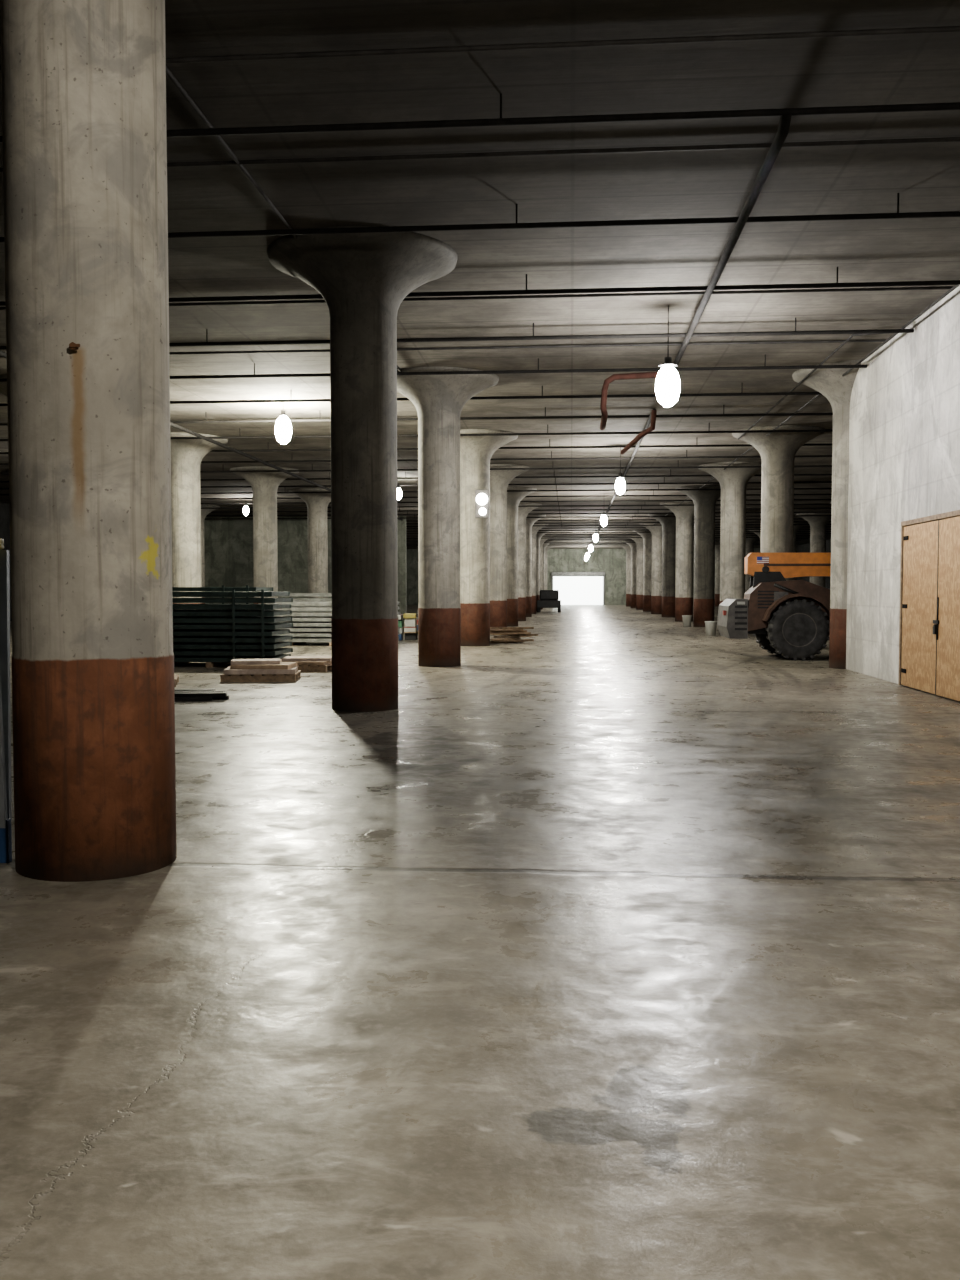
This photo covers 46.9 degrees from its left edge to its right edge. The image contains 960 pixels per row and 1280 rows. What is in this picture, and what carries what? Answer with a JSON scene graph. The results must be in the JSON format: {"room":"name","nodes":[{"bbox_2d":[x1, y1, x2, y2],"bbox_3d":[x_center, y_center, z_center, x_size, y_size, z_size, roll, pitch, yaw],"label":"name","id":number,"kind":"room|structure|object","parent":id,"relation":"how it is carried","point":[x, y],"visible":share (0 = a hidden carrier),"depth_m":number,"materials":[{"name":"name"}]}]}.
{"room":"warehouse interior","nodes":[
{"label":"warehouse interior","id":0,"kind":"room"},
{"bbox_2d":[0,502,11,620],"bbox_3d":[-22.839,-3.739,53.437,0.300,5.650,121.000,0,3,5],"label":"wall","id":1,"kind":"structure","parent":0,"point":[4,507],"depth_m":53.10,"materials":[{"name":"grey concrete"}]},
{"bbox_2d":[204,516,406,616],"bbox_3d":[-12.996,-4.184,63.304,17.700,5.650,0.300,0,3,5],"label":"wall","id":2,"kind":"structure","parent":0,"point":[228,542],"depth_m":63.05,"materials":[{"name":"grey concrete"}]},
{"bbox_2d":[0,605,959,1279],"bbox_3d":[1.230,-0.728,51.592,48.600,0.200,121.600,0,3,5],"label":"floor","id":3,"kind":"structure","parent":0,"point":[623,945],"depth_m":4.16,"materials":[{"name":"concrete"}]},
{"bbox_2d":[0,374,6,395],"bbox_3d":[-8.757,-2.344,22.531,2.360,5.650,2.360,0,3,5],"label":"concrete column","id":4,"kind":"structure","parent":3,"relation":"on","point":[3,385],"depth_m":21.64,"materials":[{"name":"grey concrete"}]},
{"bbox_2d":[0,538,11,862],"bbox_3d":[-2.786,0.338,6.045,0.385,1.780,0.250,0,3,5],"label":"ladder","id":5,"kind":"object","parent":3,"relation":"on","point":[5,683],"visible":1,"depth_m":6.10,"materials":[{"name":"metal"}]},
{"bbox_2d":[0,0,176,881],"bbox_3d":[-2.111,-1.597,5.987,2.360,5.650,2.360,0,3,5],"label":"concrete column","id":6,"kind":"structure","parent":3,"relation":"on","point":[83,82],"depth_m":5.67,"materials":[{"name":"grey concrete"}]},
{"bbox_2d":[69,342,79,349],"bbox_3d":[-2.025,-1.472,5.554,0.057,0.040,0.054,0,3,5],"label":"bolt","id":7,"kind":"object","parent":6,"relation":"attached to","point":[72,345],"visible":1,"depth_m":5.54,"materials":[{"name":"brown metal"}]},
{"bbox_2d":[174,675,178,686],"bbox_3d":[-5.392,0.627,17.446,1.210,0.174,1.000,-1,3,-12],"label":"pallet","id":8,"kind":"object","parent":3,"relation":"on","point":[176,677],"visible":0.08,"depth_m":17.53,"materials":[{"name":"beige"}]},
{"bbox_2d":[170,432,227,603],"bbox_3d":[-8.103,-2.702,30.476,2.360,5.650,2.360,0,3,5],"label":"concrete column","id":9,"kind":"structure","parent":3,"relation":"on","point":[187,455],"depth_m":30.09,"materials":[{"name":"grey concrete"}]},
{"bbox_2d":[175,689,228,700],"bbox_3d":[-4.714,0.762,15.165,2.520,0.100,0.954,0,3,-7],"label":"loose timber","id":10,"kind":"object","parent":3,"relation":"on","point":[180,694],"visible":0.36,"depth_m":14.98,"materials":[{"name":"black wood"}]},
{"bbox_2d":[201,505,219,603],"bbox_3d":[-14.094,-3.808,54.964,2.360,5.650,2.360,0,3,5],"label":"concrete column","id":11,"kind":"structure","parent":3,"relation":"on","point":[204,512],"depth_m":54.74,"materials":[{"name":"grey concrete"}]},
{"bbox_2d":[172,585,274,616],"bbox_3d":[-5.916,-0.404,24.466,2.474,1.600,1.465,0,3,5],"label":"frames","id":12,"kind":"object","parent":3,"relation":"on","point":[222,588],"visible":0.08,"depth_m":23.73,"materials":[{"name":"black metal"}]},
{"bbox_2d":[172,590,292,667],"bbox_3d":[-5.210,-0.251,22.103,2.670,1.508,1.462,0,3,5],"label":"frames","id":13,"kind":"object","parent":3,"relation":"on","point":[215,641],"visible":0.63,"depth_m":21.43,"materials":[{"name":"black metal"}]},
{"bbox_2d":[220,658,300,681],"bbox_3d":[-3.650,0.499,18.502,1.210,0.334,1.006,0,3,-4],"label":"pallet","id":14,"kind":"object","parent":3,"relation":"on","point":[240,670],"visible":1,"depth_m":18.07,"materials":[{"name":"beige wood"}]},
{"bbox_2d":[230,466,298,603],"bbox_3d":[-7.449,-3.061,38.421,2.360,5.650,2.360,0,3,5],"label":"concrete column","id":15,"kind":"structure","parent":3,"relation":"on","point":[264,485],"depth_m":38.03,"materials":[{"name":"grey concrete"}]},
{"bbox_2d":[258,593,331,622],"bbox_3d":[-4.857,-0.746,33.703,3.474,1.450,1.662,0,3,5],"label":"planks","id":16,"kind":"object","parent":3,"relation":"on","point":[291,594],"visible":0.05,"depth_m":32.90,"materials":[{"name":"grey wood"}]},
{"bbox_2d":[280,656,331,671],"bbox_3d":[-3.310,0.441,20.782,1.214,0.244,1.000,0,3,10],"label":"pallet","id":17,"kind":"object","parent":3,"relation":"on","point":[305,663],"visible":0.52,"depth_m":20.40,"materials":[{"name":"beige wood"}]},
{"bbox_2d":[289,488,330,597],"bbox_3d":[-6.795,-3.420,46.366,2.360,5.650,2.360,0,3,5],"label":"concrete column","id":18,"kind":"structure","parent":3,"relation":"on","point":[317,504],"depth_m":45.99,"materials":[{"name":"grey concrete"}]},
{"bbox_2d":[273,602,400,645],"bbox_3d":[-3.921,-0.482,30.420,3.279,1.220,1.655,0,3,5],"label":"planks","id":19,"kind":"object","parent":3,"relation":"on","point":[311,623],"visible":0.36,"depth_m":29.70,"materials":[{"name":"grey wood"}]},
{"bbox_2d":[267,226,457,711],"bbox_3d":[-1.457,-1.955,13.932,2.360,5.650,2.360,0,3,5],"label":"concrete column","id":20,"kind":"structure","parent":3,"relation":"on","point":[363,279],"depth_m":13.57,"materials":[{"name":"grey concrete"}]},
{"bbox_2d":[398,613,417,639],"bbox_3d":[-1.489,-0.465,33.248,2.366,0.929,0.720,0,3,2],"label":"crates","id":21,"kind":"object","parent":3,"relation":"on","point":[410,629],"visible":0.2,"depth_m":33.02,"materials":[{"name":"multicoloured plastic"}]},
{"bbox_2d":[397,367,498,666],"bbox_3d":[-0.803,-2.314,21.878,2.360,5.650,2.360,0,3,5],"label":"concrete column","id":22,"kind":"structure","parent":3,"relation":"on","point":[439,401],"depth_m":21.52,"materials":[{"name":"grey concrete"}]},
{"bbox_2d":[460,429,517,645],"bbox_3d":[-0.149,-2.673,29.823,2.360,5.650,2.360,0,3,5],"label":"concrete column","id":23,"kind":"structure","parent":3,"relation":"on","point":[476,452],"depth_m":29.47,"materials":[{"name":"grey concrete"}]},
{"bbox_2d":[475,489,488,517],"bbox_3d":[0.065,-3.566,29.097,0.360,0.750,0.570,0,3,5],"label":"light","id":24,"kind":"object","parent":23,"relation":"attached to","point":[481,495],"visible":1,"depth_m":28.90,"materials":[{"name":"white"}]},
{"bbox_2d":[490,464,529,626],"bbox_3d":[0.504,-3.031,37.768,2.360,5.650,2.360,0,3,5],"label":"concrete column","id":25,"kind":"structure","parent":3,"relation":"on","point":[499,479],"depth_m":37.40,"materials":[{"name":"grey concrete"}]},
{"bbox_2d":[490,627,537,642],"bbox_3d":[0.723,-0.145,31.374,1.798,0.450,1.096,-1,3,-29],"label":"pile","id":26,"kind":"object","parent":3,"relation":"on","point":[516,633],"visible":0.76,"depth_m":31.18,"materials":[{"name":"brown wood"}]},
{"bbox_2d":[507,486,536,626],"bbox_3d":[1.158,-3.390,45.713,2.360,5.650,2.360,0,3,5],"label":"concrete column","id":27,"kind":"structure","parent":3,"relation":"on","point":[513,498],"depth_m":45.35,"materials":[{"name":"grey concrete"}]},
{"bbox_2d":[518,502,541,620],"bbox_3d":[1.812,-3.749,53.658,2.360,5.650,2.360,0,3,5],"label":"concrete column","id":28,"kind":"structure","parent":3,"relation":"on","point":[523,512],"depth_m":53.30,"materials":[{"name":"grey concrete"}]},
{"bbox_2d":[526,514,545,616],"bbox_3d":[2.466,-4.108,61.603,2.360,5.650,2.360,0,3,5],"label":"concrete column","id":29,"kind":"structure","parent":3,"relation":"on","point":[529,521],"depth_m":61.28,"materials":[{"name":"grey concrete"}]},
{"bbox_2d":[532,524,547,613],"bbox_3d":[3.120,-4.466,69.548,2.360,5.650,2.360,0,3,5],"label":"concrete column","id":30,"kind":"structure","parent":3,"relation":"on","point":[535,529],"depth_m":69.23,"materials":[{"name":"grey concrete"}]},
{"bbox_2d":[536,531,550,611],"bbox_3d":[3.774,-4.825,77.493,2.360,5.650,2.360,0,3,5],"label":"concrete column","id":31,"kind":"structure","parent":3,"relation":"on","point":[539,535],"depth_m":77.16,"materials":[{"name":"grey concrete"}]},
{"bbox_2d":[540,535,550,609],"bbox_3d":[4.428,-5.184,85.438,2.360,5.650,2.360,0,3,5],"label":"concrete column","id":32,"kind":"structure","parent":3,"relation":"on","point":[543,539],"depth_m":85.10,"materials":[{"name":"grey concrete"}]},
{"bbox_2d":[543,540,553,589],"bbox_3d":[5.082,-5.542,93.383,2.360,5.650,2.360,0,3,5],"label":"concrete column","id":33,"kind":"structure","parent":3,"relation":"on","point":[544,544],"depth_m":93.05,"materials":[{"name":"grey concrete"}]},
{"bbox_2d":[537,590,560,611],"bbox_3d":[4.732,-2.672,75.824,1.600,1.500,2.400,0,3,5],"label":"utility cart","id":34,"kind":"object","parent":3,"relation":"on","point":[548,598],"visible":0.98,"depth_m":74.84,"materials":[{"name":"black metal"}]},
{"bbox_2d":[545,544,555,589],"bbox_3d":[5.735,-5.901,101.328,2.360,5.650,2.360,0,3,5],"label":"concrete column","id":35,"kind":"structure","parent":3,"relation":"on","point":[549,546],"depth_m":100.98,"materials":[{"name":"grey concrete"}]},
{"bbox_2d":[618,544,630,606],"bbox_3d":[13.708,-5.872,100.673,2.360,5.650,2.360,0,3,5],"label":"concrete column","id":36,"kind":"structure","parent":3,"relation":"on","point":[627,548],"depth_m":100.34,"materials":[{"name":"grey concrete"}]},
{"bbox_2d":[622,540,636,607],"bbox_3d":[13.055,-5.513,92.728,2.360,5.650,2.360,0,3,5],"label":"concrete column","id":37,"kind":"structure","parent":3,"relation":"on","point":[633,546],"depth_m":92.40,"materials":[{"name":"grey concrete"}]},
{"bbox_2d":[627,535,642,609],"bbox_3d":[12.401,-5.154,84.783,2.360,5.650,2.360,0,3,5],"label":"concrete column","id":38,"kind":"structure","parent":3,"relation":"on","point":[639,541],"depth_m":84.46,"materials":[{"name":"grey concrete"}]},
{"bbox_2d":[632,529,651,611],"bbox_3d":[11.747,-4.795,76.838,2.360,5.650,2.360,0,3,5],"label":"concrete column","id":39,"kind":"structure","parent":3,"relation":"on","point":[647,537],"depth_m":76.49,"materials":[{"name":"grey concrete"}]},
{"bbox_2d":[639,523,661,613],"bbox_3d":[11.093,-4.437,68.893,2.360,5.650,2.360,0,3,5],"label":"concrete column","id":40,"kind":"structure","parent":3,"relation":"on","point":[656,531],"depth_m":68.55,"materials":[{"name":"grey concrete"}]},
{"bbox_2d":[648,514,675,616],"bbox_3d":[10.439,-4.078,60.948,2.360,5.650,2.360,0,3,5],"label":"concrete column","id":41,"kind":"structure","parent":3,"relation":"on","point":[668,524],"depth_m":60.59,"materials":[{"name":"grey concrete"}]},
{"bbox_2d":[660,501,693,621],"bbox_3d":[9.785,-3.719,53.003,2.360,5.650,2.360,0,3,5],"label":"concrete column","id":42,"kind":"structure","parent":3,"relation":"on","point":[684,515],"depth_m":52.66,"materials":[{"name":"grey concrete"}]},
{"bbox_2d":[682,615,691,626],"bbox_3d":[8.412,-0.769,44.973,0.410,0.480,0.410,0,3,5],"label":"bucket","id":43,"kind":"object","parent":3,"relation":"on","point":[687,619],"visible":0.97,"depth_m":44.82,"materials":[{"name":"plastic"}]},
{"bbox_2d":[676,485,720,626],"bbox_3d":[9.131,-3.361,45.058,2.360,5.650,2.360,0,3,5],"label":"concrete column","id":44,"kind":"structure","parent":3,"relation":"on","point":[704,501],"depth_m":44.71,"materials":[{"name":"grey concrete"}]},
{"bbox_2d":[705,621,716,635],"bbox_3d":[7.616,-0.387,36.518,0.410,0.480,0.410,0,3,5],"label":"bucket","id":45,"kind":"object","parent":3,"relation":"on","point":[710,626],"visible":0.98,"depth_m":36.37,"materials":[{"name":"plastic"}]},
{"bbox_2d":[715,545,719,606],"bbox_3d":[21.662,-5.842,100.020,2.360,5.650,2.360,0,3,5],"label":"concrete column","id":46,"kind":"structure","parent":3,"relation":"on","point":[717,547],"depth_m":99.71,"materials":[{"name":"grey concrete"}]},
{"bbox_2d":[698,462,761,634],"bbox_3d":[8.477,-3.002,37.113,2.360,5.650,2.360,0,3,5],"label":"concrete column","id":47,"kind":"structure","parent":3,"relation":"on","point":[733,482],"depth_m":36.73,"materials":[{"name":"grey concrete"}]},
{"bbox_2d":[745,536,758,592],"bbox_3d":[20.354,-5.125,84.130,2.360,5.650,2.360,0,3,5],"label":"concrete column","id":48,"kind":"structure","parent":3,"relation":"on","point":[750,542],"depth_m":83.68,"materials":[{"name":"grey concrete"}]},
{"bbox_2d":[749,530,760,552],"bbox_3d":[19.700,-4.766,76.185,2.360,5.650,2.360,0,3,5],"label":"concrete column","id":49,"kind":"structure","parent":3,"relation":"on","point":[757,533],"depth_m":75.89,"materials":[{"name":"grey concrete"}]},
{"bbox_2d":[717,553,830,660],"bbox_3d":[9.438,-0.842,24.350,8.180,2.494,2.210,0,3,5],"label":"telehandler","id":50,"kind":"object","parent":3,"relation":"on","point":[791,618],"visible":0.43,"depth_m":23.83,"materials":[{"name":"metal"}]},
{"bbox_2d":[717,580,829,638],"bbox_3d":[6.471,-0.694,24.579,2.230,1.270,1.635,0,3,5],"label":"chassis","id":51,"kind":"object","parent":50,"relation":"attached to","point":[737,618],"depth_m":23.86,"materials":[{"name":"brown paint"}]},
{"bbox_2d":[732,425,824,646],"bbox_3d":[7.824,-2.643,29.168,2.360,5.650,2.360,0,3,5],"label":"concrete column","id":52,"kind":"structure","parent":3,"relation":"on","point":[777,450],"depth_m":28.74,"materials":[{"name":"grey concrete"}]},
{"bbox_2d":[793,522,808,579],"bbox_3d":[19.046,-4.407,68.240,2.360,5.650,2.360,0,3,5],"label":"concrete column","id":53,"kind":"structure","parent":3,"relation":"on","point":[796,528],"depth_m":67.76,"materials":[{"name":"grey concrete"}]},
{"bbox_2d":[796,513,830,587],"bbox_3d":[18.392,-4.048,60.295,2.360,5.650,2.360,0,3,5],"label":"concrete column","id":54,"kind":"structure","parent":3,"relation":"on","point":[818,524],"depth_m":59.87,"materials":[{"name":"grey concrete"}]},
{"bbox_2d":[792,360,860,668],"bbox_3d":[7.170,-2.284,21.223,2.360,5.650,2.360,0,3,5],"label":"concrete column","id":55,"kind":"structure","parent":3,"relation":"on","point":[830,382],"depth_m":20.98,"materials":[{"name":"grey concrete"}]},
{"bbox_2d":[0,0,959,548],"bbox_3d":[1.230,-6.622,51.326,48.600,0.300,121.600,0,3,5],"label":"ceiling","id":56,"kind":"structure","parent":0,"point":[923,68],"depth_m":11.75,"materials":[{"name":"grey concrete"}]},
{"bbox_2d":[243,503,248,515],"bbox_3d":[-10.536,-6.001,49.812,0.261,0.804,0.261,0,3,5],"label":"pendant lamp","id":57,"kind":"object","parent":56,"relation":"hanging from","point":[245,509],"visible":1,"depth_m":49.73,"materials":[{"name":"glass"}]},
{"bbox_2d":[275,405,291,443],"bbox_3d":[-4.379,-4.813,24.650,0.377,0.908,0.377,0,3,5],"label":"pendant lamp","id":58,"kind":"object","parent":56,"relation":"hanging from","point":[283,430],"visible":1,"depth_m":24.54,"materials":[{"name":"glass"}]},
{"bbox_2d":[397,479,401,499],"bbox_3d":[-3.027,-5.606,41.076,0.261,0.804,0.261,0,3,5],"label":"pendant lamp","id":59,"kind":"object","parent":56,"relation":"hanging from","point":[399,492],"visible":0.8,"depth_m":41.01,"materials":[{"name":"glass"}]},
{"bbox_2d":[0,26,959,545],"bbox_3d":[-2.211,-6.111,46.108,36.000,0.188,108.000,0,3,5],"label":"conduit","id":60,"kind":"object","parent":56,"relation":"attached to","point":[944,29],"visible":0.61,"depth_m":10.34,"materials":[{"name":"grey metal"}]},
{"bbox_2d":[0,93,959,545],"bbox_3d":[0.779,-5.713,45.880,42.000,1.025,108.000,0,3,5],"label":"sprinkler pipework","id":61,"kind":"object","parent":56,"relation":"attached to","point":[785,114],"visible":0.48,"depth_m":17.25,"materials":[{"name":"metal"}]},
{"bbox_2d":[593,532,597,541],"bbox_3d":[6.656,-6.322,63.649,0.290,1.410,0.290,0,3,5],"label":"pendant lamp","id":62,"kind":"object","parent":56,"relation":"hanging from","point":[595,537],"visible":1,"depth_m":63.58,"materials":[{"name":"glass"}]},
{"bbox_2d":[601,512,606,525],"bbox_3d":[5.345,-5.603,47.719,0.290,1.410,0.290,0,3,5],"label":"pendant lamp","id":63,"kind":"object","parent":56,"relation":"hanging from","point":[603,518],"visible":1,"depth_m":47.64,"materials":[{"name":"glass"}]},
{"bbox_2d":[615,445,624,494],"bbox_3d":[4.034,-4.884,31.789,0.290,1.410,0.290,0,3,5],"label":"pendant lamp","id":64,"kind":"object","parent":56,"relation":"hanging from","point":[620,483],"visible":1,"depth_m":31.73,"materials":[{"name":"glass"}]},
{"bbox_2d":[655,305,679,406],"bbox_3d":[2.750,-4.147,16.189,0.362,1.475,0.362,0,3,5],"label":"pendant lamp","id":65,"kind":"object","parent":56,"relation":"hanging from","point":[667,388],"visible":1,"depth_m":16.09,"materials":[{"name":"glass"}]},
{"bbox_2d":[406,548,759,604],"bbox_3d":[6.200,-6.376,111.845,48.000,5.650,0.300,0,3,5],"label":"wall","id":66,"kind":"structure","parent":0,"point":[612,562],"depth_m":111.26,"materials":[{"name":"concrete"}]},
{"bbox_2d":[553,576,602,604],"bbox_3d":[9.868,-4.968,111.376,5.000,2.845,0.050,0,3,5],"label":"doorway","id":67,"kind":"object","parent":66,"relation":"hanging from","point":[559,582],"visible":0.73,"depth_m":111.34,"materials":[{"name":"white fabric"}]},
{"bbox_2d":[551,572,604,604],"bbox_3d":[9.858,-5.183,111.246,5.400,3.320,0.400,0,3,5],"label":"frame","id":68,"kind":"object","parent":66,"relation":"attached to","point":[552,573],"visible":0.93,"depth_m":111.04,"materials":[{"name":"grey metal"}]},
{"bbox_2d":[796,539,830,588],"bbox_3d":[25.299,-3.560,49.484,0.300,5.650,121.000,0,3,5],"label":"wall","id":69,"kind":"structure","parent":0,"point":[804,548],"depth_m":98.31,"materials":[{"name":"grey concrete"}]},
{"bbox_2d":[846,285,959,701],"bbox_3d":[5.861,-1.594,5.924,0.300,5.650,30.900,0,3,5],"label":"wall","id":70,"kind":"structure","parent":0,"point":[904,422],"depth_m":17.90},
{"bbox_2d":[901,521,938,693],"bbox_3d":[6.533,-0.492,16.445,0.054,2.460,1.640,0,3,5],"label":"leaf","id":71,"kind":"object","parent":70,"relation":"attached to","point":[920,550],"visible":1,"depth_m":16.41,"materials":[{"name":"brown wood"}]},
{"bbox_2d":[898,510,959,684],"bbox_3d":[6.472,-0.492,15.616,0.070,2.555,3.500,0,3,5],"label":"frame","id":72,"kind":"object","parent":70,"relation":"attached to","point":[956,513],"visible":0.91,"depth_m":17.26,"materials":[{"name":"brown wood"}]},
{"bbox_2d":[936,516,959,700],"bbox_3d":[6.397,-0.418,14.792,0.054,2.460,1.640,0,3,5],"label":"leaf","id":73,"kind":"object","parent":70,"relation":"attached to","point":[948,642],"visible":1,"depth_m":15.12,"materials":[{"name":"brown wood"}]},
{"bbox_2d":[932,520,938,694],"bbox_3d":[6.431,-0.455,15.621,0.049,2.460,0.220,0,3,5],"label":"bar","id":74,"kind":"object","parent":73,"relation":"attached to","point":[935,622],"visible":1,"depth_m":15.59,"materials":[{"name":"black metal"}]}
]}

